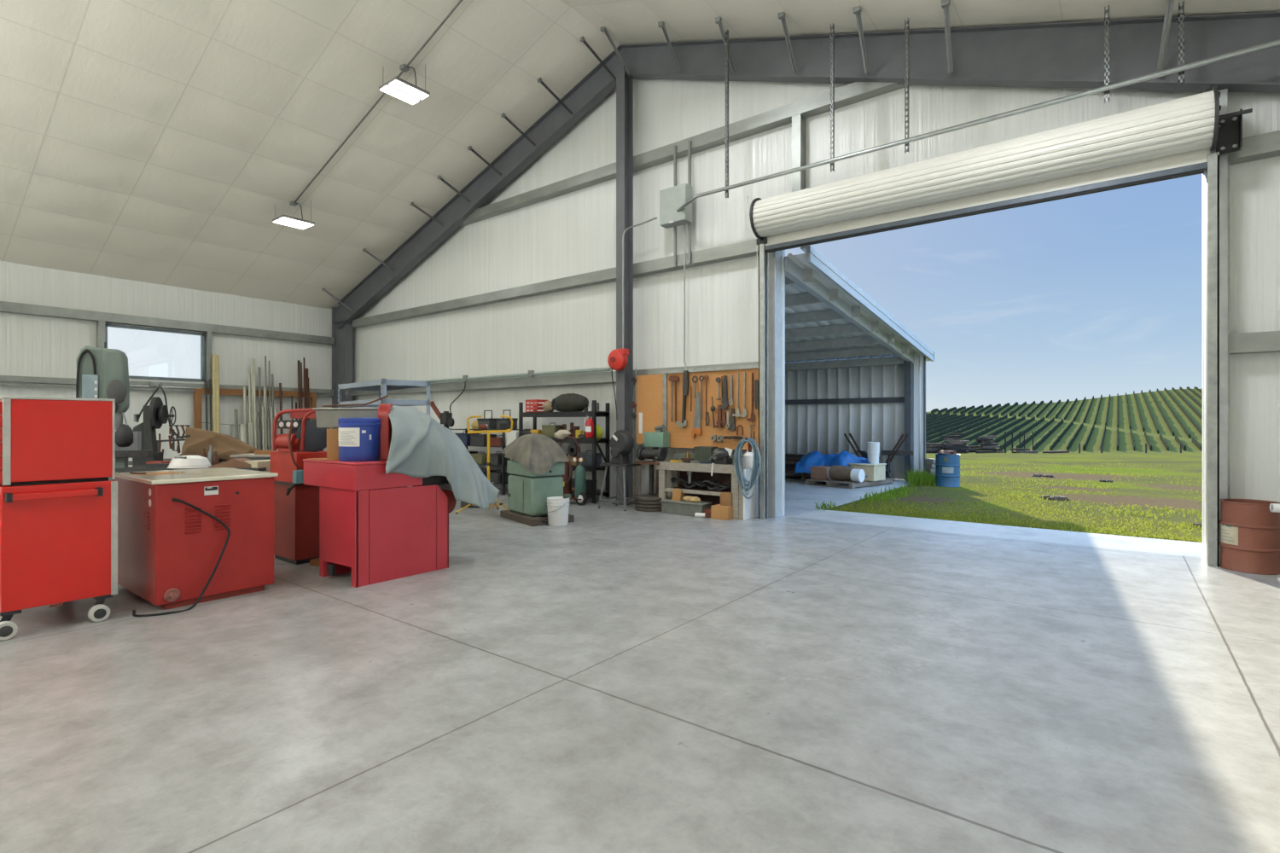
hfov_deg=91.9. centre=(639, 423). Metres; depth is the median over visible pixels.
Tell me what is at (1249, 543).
drum
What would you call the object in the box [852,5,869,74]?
brace
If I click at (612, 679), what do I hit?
floor
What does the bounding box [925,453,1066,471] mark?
grass field
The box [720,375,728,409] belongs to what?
wrench
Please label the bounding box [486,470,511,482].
equipment case
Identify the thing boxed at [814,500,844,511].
clump
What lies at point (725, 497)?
cardboard box
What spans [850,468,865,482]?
paper roll
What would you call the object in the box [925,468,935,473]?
stone block
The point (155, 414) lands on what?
press
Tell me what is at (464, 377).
junction box
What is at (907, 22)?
hanger
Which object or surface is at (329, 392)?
trim
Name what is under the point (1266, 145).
trim
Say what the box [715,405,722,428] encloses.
wrench
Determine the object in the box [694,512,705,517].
spray can
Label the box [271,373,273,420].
metal bar
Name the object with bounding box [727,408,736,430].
wrench
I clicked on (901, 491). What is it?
clump
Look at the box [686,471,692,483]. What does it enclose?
air nozzle
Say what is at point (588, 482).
crate
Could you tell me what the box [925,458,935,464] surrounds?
stone block
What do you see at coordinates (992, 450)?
timber
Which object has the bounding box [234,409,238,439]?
metal bar
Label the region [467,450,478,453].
equipment case
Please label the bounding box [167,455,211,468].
cover
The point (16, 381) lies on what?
conduit
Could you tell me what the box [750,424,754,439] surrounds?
c-clamp
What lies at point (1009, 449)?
timber
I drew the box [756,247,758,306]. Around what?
rope
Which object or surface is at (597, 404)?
can
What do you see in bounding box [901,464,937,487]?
clump
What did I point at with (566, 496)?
rag
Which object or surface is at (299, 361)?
metal bar
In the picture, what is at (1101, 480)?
clod
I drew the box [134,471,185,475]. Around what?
cardboard sheet
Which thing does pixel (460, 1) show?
conduit
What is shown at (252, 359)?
metal bar
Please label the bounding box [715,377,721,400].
wrench
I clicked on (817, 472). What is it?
carton
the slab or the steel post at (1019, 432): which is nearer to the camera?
the slab
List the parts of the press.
feed arm, motor, feed arm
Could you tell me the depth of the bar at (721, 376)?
10.17 m
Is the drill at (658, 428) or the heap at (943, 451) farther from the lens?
the heap at (943, 451)
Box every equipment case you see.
[455,430,479,445]
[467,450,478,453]
[470,433,496,446]
[470,451,487,464]
[480,468,497,477]
[486,451,510,465]
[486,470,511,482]
[489,435,502,446]
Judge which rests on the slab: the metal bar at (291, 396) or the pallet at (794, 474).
the pallet at (794, 474)
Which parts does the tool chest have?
drawer, drawer, drawer, drawer, drawer, drawer, corner trim, corner trim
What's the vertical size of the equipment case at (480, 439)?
0.288 m
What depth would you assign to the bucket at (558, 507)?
8.90 m
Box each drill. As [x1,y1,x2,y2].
[529,430,541,434]
[654,424,668,433]
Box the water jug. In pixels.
[743,448,753,468]
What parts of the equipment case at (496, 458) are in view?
lid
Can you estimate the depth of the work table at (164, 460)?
9.46 m
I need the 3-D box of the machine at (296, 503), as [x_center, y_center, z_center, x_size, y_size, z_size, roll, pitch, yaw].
[-3.690,0.729,6.751,0.730,1.503,0.538,0,0,38]
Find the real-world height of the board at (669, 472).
0.780 m
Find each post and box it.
[652,447,658,494]
[1004,431,1006,453]
[1011,431,1012,453]
[1018,431,1020,448]
[1179,443,1181,453]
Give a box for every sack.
[541,401,554,412]
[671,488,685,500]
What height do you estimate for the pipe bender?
1.986 m
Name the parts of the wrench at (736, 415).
handle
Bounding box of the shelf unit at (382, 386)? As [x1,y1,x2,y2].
[337,378,430,429]
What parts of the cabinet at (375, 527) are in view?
panel, panel, panel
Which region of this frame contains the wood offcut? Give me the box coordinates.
[254,450,277,454]
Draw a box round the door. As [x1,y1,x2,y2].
[749,86,1252,567]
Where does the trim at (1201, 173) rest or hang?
attached to the wall at (573, 233)
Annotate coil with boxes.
[670,477,688,483]
[696,478,719,485]
[705,484,727,490]
[711,482,731,488]
[714,486,731,491]
[733,436,761,499]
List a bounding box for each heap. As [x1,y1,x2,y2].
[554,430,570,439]
[702,508,710,517]
[937,449,956,454]
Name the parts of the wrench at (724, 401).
handle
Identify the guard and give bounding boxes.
[377,403,392,460]
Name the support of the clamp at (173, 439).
hanging from the rack at (181, 439)
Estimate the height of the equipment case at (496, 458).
0.268 m
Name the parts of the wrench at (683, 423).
handle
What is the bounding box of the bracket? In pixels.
[748,437,751,452]
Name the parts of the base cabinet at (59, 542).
push handle, corner trim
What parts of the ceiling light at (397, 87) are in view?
power cord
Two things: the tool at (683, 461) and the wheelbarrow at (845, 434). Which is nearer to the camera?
the tool at (683, 461)
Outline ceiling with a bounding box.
[0,0,1279,308]
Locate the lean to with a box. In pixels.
[784,244,934,480]
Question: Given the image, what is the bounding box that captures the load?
[802,465,826,477]
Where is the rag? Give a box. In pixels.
[563,494,571,499]
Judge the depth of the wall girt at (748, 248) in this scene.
12.46 m
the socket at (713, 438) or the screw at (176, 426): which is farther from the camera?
the socket at (713, 438)
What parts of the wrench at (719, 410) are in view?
handle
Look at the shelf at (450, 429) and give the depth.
13.13 m
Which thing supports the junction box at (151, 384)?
on the conduit at (16, 381)
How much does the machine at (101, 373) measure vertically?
2.420 m
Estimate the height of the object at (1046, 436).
9.656 m
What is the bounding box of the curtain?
[763,147,1210,245]
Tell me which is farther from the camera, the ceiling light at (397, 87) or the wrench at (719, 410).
the ceiling light at (397, 87)
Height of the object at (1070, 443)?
10.331 m
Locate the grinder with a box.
[634,447,666,494]
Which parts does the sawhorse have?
leg, leg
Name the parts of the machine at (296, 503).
shelf plate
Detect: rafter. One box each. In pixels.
[337,46,622,328]
[619,11,1279,93]
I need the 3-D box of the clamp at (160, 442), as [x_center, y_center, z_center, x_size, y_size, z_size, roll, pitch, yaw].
[-7.337,0.329,9.502,0.088,0.338,0.047,0,0,0]
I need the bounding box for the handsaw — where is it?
[691,392,701,438]
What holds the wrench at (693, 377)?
hanging from the board at (651, 392)
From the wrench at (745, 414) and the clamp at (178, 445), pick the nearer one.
the clamp at (178, 445)
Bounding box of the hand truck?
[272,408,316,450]
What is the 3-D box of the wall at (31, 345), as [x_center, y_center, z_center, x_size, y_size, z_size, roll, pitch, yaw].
[-15.683,-0.945,9.680,0.060,4.850,22.170,0,0,38]
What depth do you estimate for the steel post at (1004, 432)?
65.93 m
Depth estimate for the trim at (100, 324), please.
15.57 m
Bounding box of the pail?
[337,418,381,461]
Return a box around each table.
[128,459,226,465]
[229,453,270,460]
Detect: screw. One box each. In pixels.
[174,424,179,439]
[179,424,185,436]
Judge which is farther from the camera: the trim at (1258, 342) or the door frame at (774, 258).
the door frame at (774, 258)
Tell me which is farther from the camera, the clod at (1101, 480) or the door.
the clod at (1101, 480)
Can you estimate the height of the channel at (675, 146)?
2.100 m
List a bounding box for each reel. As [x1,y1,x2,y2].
[567,443,580,457]
[607,348,628,419]
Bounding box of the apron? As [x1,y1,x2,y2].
[797,509,1203,558]
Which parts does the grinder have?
plate, motor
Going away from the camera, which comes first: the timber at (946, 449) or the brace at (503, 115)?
the brace at (503, 115)
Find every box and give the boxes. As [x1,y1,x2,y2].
[145,460,170,464]
[149,382,159,386]
[244,459,270,472]
[326,429,338,459]
[460,501,480,508]
[462,375,467,381]
[528,370,534,377]
[541,423,562,437]
[659,183,692,228]
[710,504,733,520]
[720,491,732,506]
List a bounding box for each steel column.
[331,306,353,429]
[611,65,633,505]
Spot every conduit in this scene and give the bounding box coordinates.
[0,380,325,394]
[294,0,462,203]
[421,367,610,383]
[449,381,465,413]
[622,216,657,349]
[676,39,1279,211]
[683,224,686,370]
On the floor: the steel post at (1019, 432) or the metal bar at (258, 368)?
the metal bar at (258, 368)
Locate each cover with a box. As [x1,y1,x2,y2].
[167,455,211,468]
[501,432,570,474]
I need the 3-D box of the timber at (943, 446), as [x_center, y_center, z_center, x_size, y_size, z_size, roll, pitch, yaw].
[32.791,2.499,64.494,2.710,0.382,0.236,0,0,-5]
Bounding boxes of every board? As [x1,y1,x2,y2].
[633,364,758,461]
[633,461,640,504]
[648,465,649,494]
[667,470,671,499]
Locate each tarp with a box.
[378,405,500,509]
[794,450,870,477]
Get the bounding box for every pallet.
[500,510,574,526]
[785,473,810,480]
[804,477,893,488]
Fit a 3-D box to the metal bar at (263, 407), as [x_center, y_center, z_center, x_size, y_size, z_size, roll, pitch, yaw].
[-9.951,0.520,16.373,0.155,1.923,0.056,0,0,43]
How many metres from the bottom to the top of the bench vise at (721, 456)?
0.266 m
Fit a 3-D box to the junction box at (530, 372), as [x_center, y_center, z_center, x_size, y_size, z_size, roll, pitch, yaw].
[-2.286,-1.040,12.998,0.120,0.140,0.070,0,0,38]
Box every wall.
[0,261,331,466]
[350,78,1279,558]
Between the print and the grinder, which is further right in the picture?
the grinder
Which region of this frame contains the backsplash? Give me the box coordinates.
[674,453,743,463]
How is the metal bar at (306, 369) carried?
on the floor
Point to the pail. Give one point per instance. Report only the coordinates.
(359, 439)
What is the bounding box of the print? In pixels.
[204,486,217,490]
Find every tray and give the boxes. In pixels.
[145,463,168,468]
[208,458,251,467]
[302,459,422,491]
[570,496,589,500]
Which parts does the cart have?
handle, frame rail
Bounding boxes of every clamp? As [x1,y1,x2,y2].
[158,433,163,455]
[168,427,172,449]
[172,432,178,451]
[176,432,180,453]
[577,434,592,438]
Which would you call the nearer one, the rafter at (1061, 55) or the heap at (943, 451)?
the rafter at (1061, 55)
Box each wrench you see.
[674,370,689,427]
[692,376,698,398]
[698,375,703,418]
[704,375,708,426]
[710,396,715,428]
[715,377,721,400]
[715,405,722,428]
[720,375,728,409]
[720,412,726,426]
[725,411,729,428]
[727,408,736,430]
[728,374,733,405]
[732,372,740,417]
[738,372,747,417]
[746,372,755,422]
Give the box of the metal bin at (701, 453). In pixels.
[693,446,718,463]
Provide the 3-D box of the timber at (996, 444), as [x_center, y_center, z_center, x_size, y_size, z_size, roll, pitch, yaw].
[36.663,2.246,64.997,1.782,0.277,0.252,0,0,-7]
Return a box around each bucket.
[546,496,570,526]
[866,442,879,446]
[866,444,879,448]
[866,447,879,450]
[866,448,879,464]
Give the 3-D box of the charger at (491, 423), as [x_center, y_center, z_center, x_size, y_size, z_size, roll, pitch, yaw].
[-3.265,-0.075,13.318,0.400,0.410,0.280,0,0,38]
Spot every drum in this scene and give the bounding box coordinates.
[935,453,960,487]
[1219,498,1279,575]
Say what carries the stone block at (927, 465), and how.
on the stone block at (931, 470)
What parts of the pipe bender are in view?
lever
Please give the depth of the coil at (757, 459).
9.31 m
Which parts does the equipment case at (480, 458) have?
lid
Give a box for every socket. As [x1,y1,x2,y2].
[710,435,717,441]
[716,435,724,442]
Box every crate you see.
[525,399,548,412]
[571,478,597,492]
[849,463,886,481]
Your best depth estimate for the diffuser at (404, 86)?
10.59 m
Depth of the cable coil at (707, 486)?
9.84 m
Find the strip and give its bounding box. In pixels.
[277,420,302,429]
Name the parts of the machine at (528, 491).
door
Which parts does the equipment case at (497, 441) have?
lid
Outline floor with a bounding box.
[0,486,1279,852]
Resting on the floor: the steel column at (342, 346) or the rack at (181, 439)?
the steel column at (342, 346)
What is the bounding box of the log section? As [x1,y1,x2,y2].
[828,465,855,481]
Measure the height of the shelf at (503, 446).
0.020 m
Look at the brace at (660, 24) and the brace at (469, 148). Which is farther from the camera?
the brace at (469, 148)
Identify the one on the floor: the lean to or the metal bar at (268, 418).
the metal bar at (268, 418)
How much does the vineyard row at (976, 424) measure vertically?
8.544 m
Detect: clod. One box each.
[1031,473,1053,477]
[1041,494,1069,500]
[1099,479,1112,482]
[1192,523,1202,527]
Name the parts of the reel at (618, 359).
cord, arm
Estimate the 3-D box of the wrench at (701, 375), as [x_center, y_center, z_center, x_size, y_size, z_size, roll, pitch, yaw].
[1.034,-0.436,10.418,0.098,0.733,0.025,0,0,38]
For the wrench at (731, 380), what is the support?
hanging from the board at (651, 392)
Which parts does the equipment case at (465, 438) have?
lid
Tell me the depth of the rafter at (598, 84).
13.92 m
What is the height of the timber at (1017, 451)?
0.341 m
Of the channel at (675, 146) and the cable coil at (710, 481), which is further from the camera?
the channel at (675, 146)
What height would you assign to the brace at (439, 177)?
0.490 m
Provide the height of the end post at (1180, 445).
1.100 m
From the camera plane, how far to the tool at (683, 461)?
10.14 m
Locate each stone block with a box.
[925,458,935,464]
[925,463,935,468]
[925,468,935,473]
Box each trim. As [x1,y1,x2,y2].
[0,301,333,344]
[0,375,333,396]
[96,320,211,383]
[350,361,758,395]
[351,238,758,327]
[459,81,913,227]
[784,250,785,515]
[790,173,1201,249]
[791,113,805,191]
[1227,130,1279,165]
[1227,331,1279,354]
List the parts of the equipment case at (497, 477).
lid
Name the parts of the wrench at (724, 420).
handle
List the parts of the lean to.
panel, rake trim, corner post, corner panel, corner trim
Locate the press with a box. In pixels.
[132,382,190,466]
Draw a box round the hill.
[926,389,1202,453]
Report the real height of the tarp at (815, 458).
0.654 m
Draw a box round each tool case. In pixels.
[564,455,578,465]
[578,450,601,466]
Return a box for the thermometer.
[639,413,642,433]
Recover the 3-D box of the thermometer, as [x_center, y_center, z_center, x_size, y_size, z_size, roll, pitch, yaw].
[0.012,0.000,11.262,0.080,0.380,0.012,0,0,38]
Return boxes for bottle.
[200,448,207,458]
[207,445,214,465]
[212,451,219,465]
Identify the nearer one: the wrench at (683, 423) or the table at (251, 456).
the table at (251, 456)
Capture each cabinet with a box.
[0,479,117,640]
[115,467,278,616]
[302,459,456,587]
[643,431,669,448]
[738,457,758,520]
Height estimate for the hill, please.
14.638 m
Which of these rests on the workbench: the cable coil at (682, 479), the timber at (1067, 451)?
the cable coil at (682, 479)
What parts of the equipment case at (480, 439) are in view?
lid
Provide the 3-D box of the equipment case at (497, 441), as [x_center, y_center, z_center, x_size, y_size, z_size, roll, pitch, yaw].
[-2.914,0.366,12.921,0.410,0.228,0.330,0,0,38]
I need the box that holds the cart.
[558,436,589,506]
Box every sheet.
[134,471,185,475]
[178,426,261,460]
[307,458,338,459]
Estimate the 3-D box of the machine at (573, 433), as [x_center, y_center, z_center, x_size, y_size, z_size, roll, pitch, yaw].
[-1.210,0.170,11.947,0.240,0.220,0.212,0,0,38]
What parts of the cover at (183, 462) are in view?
handle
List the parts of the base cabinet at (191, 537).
power cord, rating plate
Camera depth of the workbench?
10.17 m
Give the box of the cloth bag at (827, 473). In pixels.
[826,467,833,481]
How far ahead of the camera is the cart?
11.18 m
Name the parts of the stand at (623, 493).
leg, leg, leg, leg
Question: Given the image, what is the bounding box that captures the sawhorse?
[881,450,913,477]
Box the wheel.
[296,419,330,452]
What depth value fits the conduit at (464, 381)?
14.46 m
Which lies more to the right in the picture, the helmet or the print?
the helmet
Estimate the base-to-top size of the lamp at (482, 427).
0.100 m
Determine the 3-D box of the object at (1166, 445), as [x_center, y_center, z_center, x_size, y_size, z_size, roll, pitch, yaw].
[97.218,-2.531,118.090,0.299,11.912,107.627,0,0,38]
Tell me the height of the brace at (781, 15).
0.664 m
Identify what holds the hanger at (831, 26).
hanging from the ceiling
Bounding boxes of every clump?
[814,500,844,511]
[852,482,927,506]
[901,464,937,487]
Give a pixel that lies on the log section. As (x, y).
(835, 473)
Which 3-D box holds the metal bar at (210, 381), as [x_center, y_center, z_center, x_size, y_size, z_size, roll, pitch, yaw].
[-10.708,0.195,15.473,0.186,2.572,0.046,0,0,38]
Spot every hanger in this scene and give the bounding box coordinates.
[725,29,728,198]
[830,23,834,172]
[904,17,909,153]
[1104,5,1109,103]
[1178,0,1184,83]
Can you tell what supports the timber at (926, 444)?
on the timber at (926, 446)
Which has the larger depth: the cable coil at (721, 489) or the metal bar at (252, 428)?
the metal bar at (252, 428)
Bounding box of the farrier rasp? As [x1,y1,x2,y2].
[754,379,758,409]
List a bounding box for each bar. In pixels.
[204,380,208,430]
[209,379,212,431]
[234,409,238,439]
[238,424,247,443]
[243,387,247,430]
[247,423,250,445]
[248,373,251,423]
[250,358,254,447]
[250,423,253,447]
[253,359,256,448]
[256,412,260,449]
[257,366,261,449]
[261,406,264,450]
[262,387,267,450]
[264,355,267,450]
[267,360,271,450]
[267,417,270,450]
[270,407,273,450]
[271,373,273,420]
[274,409,278,451]
[279,383,283,434]
[290,395,293,420]
[295,402,297,420]
[297,360,301,420]
[300,362,302,420]
[302,357,305,408]
[305,368,308,420]
[308,377,310,420]
[721,376,722,398]
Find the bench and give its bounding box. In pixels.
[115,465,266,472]
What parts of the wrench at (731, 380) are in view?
handle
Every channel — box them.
[673,145,676,266]
[687,140,691,263]
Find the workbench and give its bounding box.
[655,453,743,519]
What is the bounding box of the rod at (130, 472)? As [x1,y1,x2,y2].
[129,471,145,474]
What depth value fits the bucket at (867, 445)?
14.65 m
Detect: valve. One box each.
[630,377,636,383]
[630,401,636,408]
[630,413,636,419]
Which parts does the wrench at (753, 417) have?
handle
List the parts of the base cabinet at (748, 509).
panel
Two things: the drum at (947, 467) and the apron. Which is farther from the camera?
the drum at (947, 467)
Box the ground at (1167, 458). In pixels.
[826,452,1202,541]
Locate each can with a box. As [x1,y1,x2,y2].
[576,430,582,437]
[591,402,599,411]
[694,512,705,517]
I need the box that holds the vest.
[596,424,603,441]
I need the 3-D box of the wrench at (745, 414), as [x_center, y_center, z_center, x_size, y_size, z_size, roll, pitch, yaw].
[1.656,-0.452,9.938,0.135,0.714,0.034,0,0,38]
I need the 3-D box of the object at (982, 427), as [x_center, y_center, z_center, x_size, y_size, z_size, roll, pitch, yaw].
[65.476,-0.939,114.075,0.280,8.729,97.384,0,0,38]
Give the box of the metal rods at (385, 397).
[322,395,389,407]
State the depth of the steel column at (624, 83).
11.39 m
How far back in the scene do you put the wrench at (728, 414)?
10.10 m
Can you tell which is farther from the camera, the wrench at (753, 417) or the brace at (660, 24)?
the brace at (660, 24)
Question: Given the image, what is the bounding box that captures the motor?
[274,434,300,452]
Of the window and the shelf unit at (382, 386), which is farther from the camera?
the window
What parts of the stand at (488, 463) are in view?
leg, leg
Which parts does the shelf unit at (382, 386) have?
post, post, post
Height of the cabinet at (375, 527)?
1.420 m
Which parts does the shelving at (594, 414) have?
post, post, shelf, shelf, post, shelf, post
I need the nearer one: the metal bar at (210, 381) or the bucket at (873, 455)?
the bucket at (873, 455)
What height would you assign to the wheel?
0.350 m
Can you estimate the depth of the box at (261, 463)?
6.99 m
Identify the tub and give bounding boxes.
[312,407,395,428]
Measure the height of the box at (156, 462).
0.060 m
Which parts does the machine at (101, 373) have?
drive knob, ball handle, feed lever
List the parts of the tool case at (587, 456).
lid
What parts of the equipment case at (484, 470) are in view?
lid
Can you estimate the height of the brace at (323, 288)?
0.608 m
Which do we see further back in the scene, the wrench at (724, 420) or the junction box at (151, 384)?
the junction box at (151, 384)
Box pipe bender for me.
[430,401,466,448]
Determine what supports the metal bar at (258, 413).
on the floor
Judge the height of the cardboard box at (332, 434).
0.300 m
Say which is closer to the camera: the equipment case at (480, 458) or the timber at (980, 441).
the equipment case at (480, 458)
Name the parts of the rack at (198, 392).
post, rail, post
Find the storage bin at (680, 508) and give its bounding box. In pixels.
[659,498,713,517]
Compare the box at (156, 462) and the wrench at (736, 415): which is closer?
the box at (156, 462)
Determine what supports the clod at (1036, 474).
on the ground at (1167, 458)
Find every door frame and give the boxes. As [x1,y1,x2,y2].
[768,250,781,517]
[1203,88,1229,563]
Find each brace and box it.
[322,287,352,311]
[362,248,394,271]
[410,202,442,226]
[437,175,471,203]
[467,145,501,175]
[500,113,535,146]
[537,77,572,114]
[580,36,616,79]
[600,26,630,75]
[657,21,680,73]
[715,16,735,73]
[777,11,797,74]
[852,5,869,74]
[941,0,953,74]
[1156,0,1174,77]
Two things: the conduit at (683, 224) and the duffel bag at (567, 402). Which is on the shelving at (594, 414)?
the duffel bag at (567, 402)
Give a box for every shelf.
[449,429,518,430]
[465,445,506,448]
[477,464,506,465]
[671,486,731,492]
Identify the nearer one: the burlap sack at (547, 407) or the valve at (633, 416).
the valve at (633, 416)
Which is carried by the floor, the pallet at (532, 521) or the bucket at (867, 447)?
the pallet at (532, 521)
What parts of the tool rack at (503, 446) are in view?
post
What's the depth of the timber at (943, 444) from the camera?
64.37 m
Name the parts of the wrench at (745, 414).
handle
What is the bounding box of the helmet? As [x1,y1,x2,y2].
[471,419,482,430]
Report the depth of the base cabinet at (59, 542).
4.42 m
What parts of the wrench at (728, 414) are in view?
handle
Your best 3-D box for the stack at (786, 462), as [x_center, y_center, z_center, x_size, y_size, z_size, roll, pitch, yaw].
[4.627,1.055,16.639,1.800,0.070,0.800,0,0,31]
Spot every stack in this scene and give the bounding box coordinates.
[634,494,668,511]
[785,456,801,460]
[785,460,799,464]
[785,464,796,467]
[785,466,795,470]
[785,470,802,474]
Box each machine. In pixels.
[75,342,153,481]
[270,420,326,564]
[506,459,564,517]
[562,424,566,430]
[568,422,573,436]
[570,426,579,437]
[610,430,634,464]
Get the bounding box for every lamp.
[478,424,487,430]
[500,423,506,429]
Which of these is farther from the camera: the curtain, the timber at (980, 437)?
the timber at (980, 437)
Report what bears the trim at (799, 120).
attached to the wall at (573, 233)
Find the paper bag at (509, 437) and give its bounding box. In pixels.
[505,430,518,446]
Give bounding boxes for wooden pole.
[211,354,216,432]
[215,354,220,433]
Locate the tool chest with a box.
[0,395,115,486]
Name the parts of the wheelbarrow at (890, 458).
handle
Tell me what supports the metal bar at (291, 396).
on the floor
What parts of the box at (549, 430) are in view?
lid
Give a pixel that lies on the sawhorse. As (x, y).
(910, 453)
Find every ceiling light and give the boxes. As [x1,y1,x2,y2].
[272,200,314,229]
[378,64,430,104]
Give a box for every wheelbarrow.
[843,433,861,456]
[884,433,908,481]
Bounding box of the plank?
[785,453,879,459]
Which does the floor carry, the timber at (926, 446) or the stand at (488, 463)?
the stand at (488, 463)
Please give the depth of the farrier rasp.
9.80 m
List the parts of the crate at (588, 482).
lid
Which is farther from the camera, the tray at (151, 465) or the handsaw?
the handsaw
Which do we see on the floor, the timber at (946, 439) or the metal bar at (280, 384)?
the metal bar at (280, 384)
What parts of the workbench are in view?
leg, leg, cable coil, rail, cable coil, panel, leg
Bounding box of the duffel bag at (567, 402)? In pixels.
[551,393,588,412]
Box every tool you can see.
[668,375,679,423]
[670,459,682,462]
[680,458,693,460]
[682,459,690,463]
[690,460,699,463]
[699,461,711,464]
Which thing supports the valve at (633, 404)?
attached to the board at (651, 392)
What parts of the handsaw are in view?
handle, blade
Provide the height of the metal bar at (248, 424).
1.486 m
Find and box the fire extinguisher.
[584,414,594,437]
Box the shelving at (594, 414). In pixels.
[518,400,609,503]
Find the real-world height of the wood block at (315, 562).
0.060 m
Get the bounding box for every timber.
[925,443,942,445]
[925,446,938,448]
[925,448,940,451]
[940,436,959,438]
[942,443,963,445]
[942,445,967,448]
[945,437,960,441]
[945,448,977,451]
[948,440,969,443]
[949,433,965,435]
[955,450,977,453]
[975,438,993,441]
[975,451,996,453]
[978,436,996,438]
[980,441,994,442]
[980,442,998,446]
[980,448,1001,451]
[981,446,1000,448]
[1009,448,1029,450]
[1016,450,1038,453]
[1047,450,1069,453]
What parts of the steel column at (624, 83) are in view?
plate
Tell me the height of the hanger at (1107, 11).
1.040 m
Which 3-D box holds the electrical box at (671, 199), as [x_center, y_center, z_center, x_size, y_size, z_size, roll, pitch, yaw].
[0.615,-3.730,10.653,0.540,0.620,0.220,0,0,38]
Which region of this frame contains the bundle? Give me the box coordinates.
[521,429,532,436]
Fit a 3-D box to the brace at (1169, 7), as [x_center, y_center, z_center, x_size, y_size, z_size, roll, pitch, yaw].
[5.533,-4.142,6.502,0.095,0.742,0.667,0,0,32]
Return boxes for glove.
[682,495,691,501]
[690,496,700,502]
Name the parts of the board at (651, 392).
rail, rail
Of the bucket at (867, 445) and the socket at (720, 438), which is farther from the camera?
the bucket at (867, 445)
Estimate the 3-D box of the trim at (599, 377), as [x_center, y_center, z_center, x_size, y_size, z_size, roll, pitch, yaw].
[-3.079,-0.880,13.829,12.930,0.200,0.204,0,0,38]
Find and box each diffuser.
[273,220,308,229]
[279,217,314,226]
[379,85,418,104]
[389,80,428,99]
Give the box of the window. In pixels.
[104,324,203,381]
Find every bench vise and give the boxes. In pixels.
[709,448,733,465]
[856,450,867,456]
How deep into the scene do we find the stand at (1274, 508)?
5.82 m
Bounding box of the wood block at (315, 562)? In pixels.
[309,558,319,566]
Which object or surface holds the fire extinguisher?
attached to the shelving at (594, 414)
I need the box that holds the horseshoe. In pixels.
[736,424,743,435]
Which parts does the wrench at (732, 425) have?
handle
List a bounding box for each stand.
[455,414,513,514]
[598,462,640,511]
[1269,503,1279,581]
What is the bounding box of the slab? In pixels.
[784,475,911,517]
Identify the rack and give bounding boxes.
[157,438,185,451]
[193,388,316,450]
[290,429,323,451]
[448,428,518,495]
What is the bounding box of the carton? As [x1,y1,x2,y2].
[810,465,830,480]

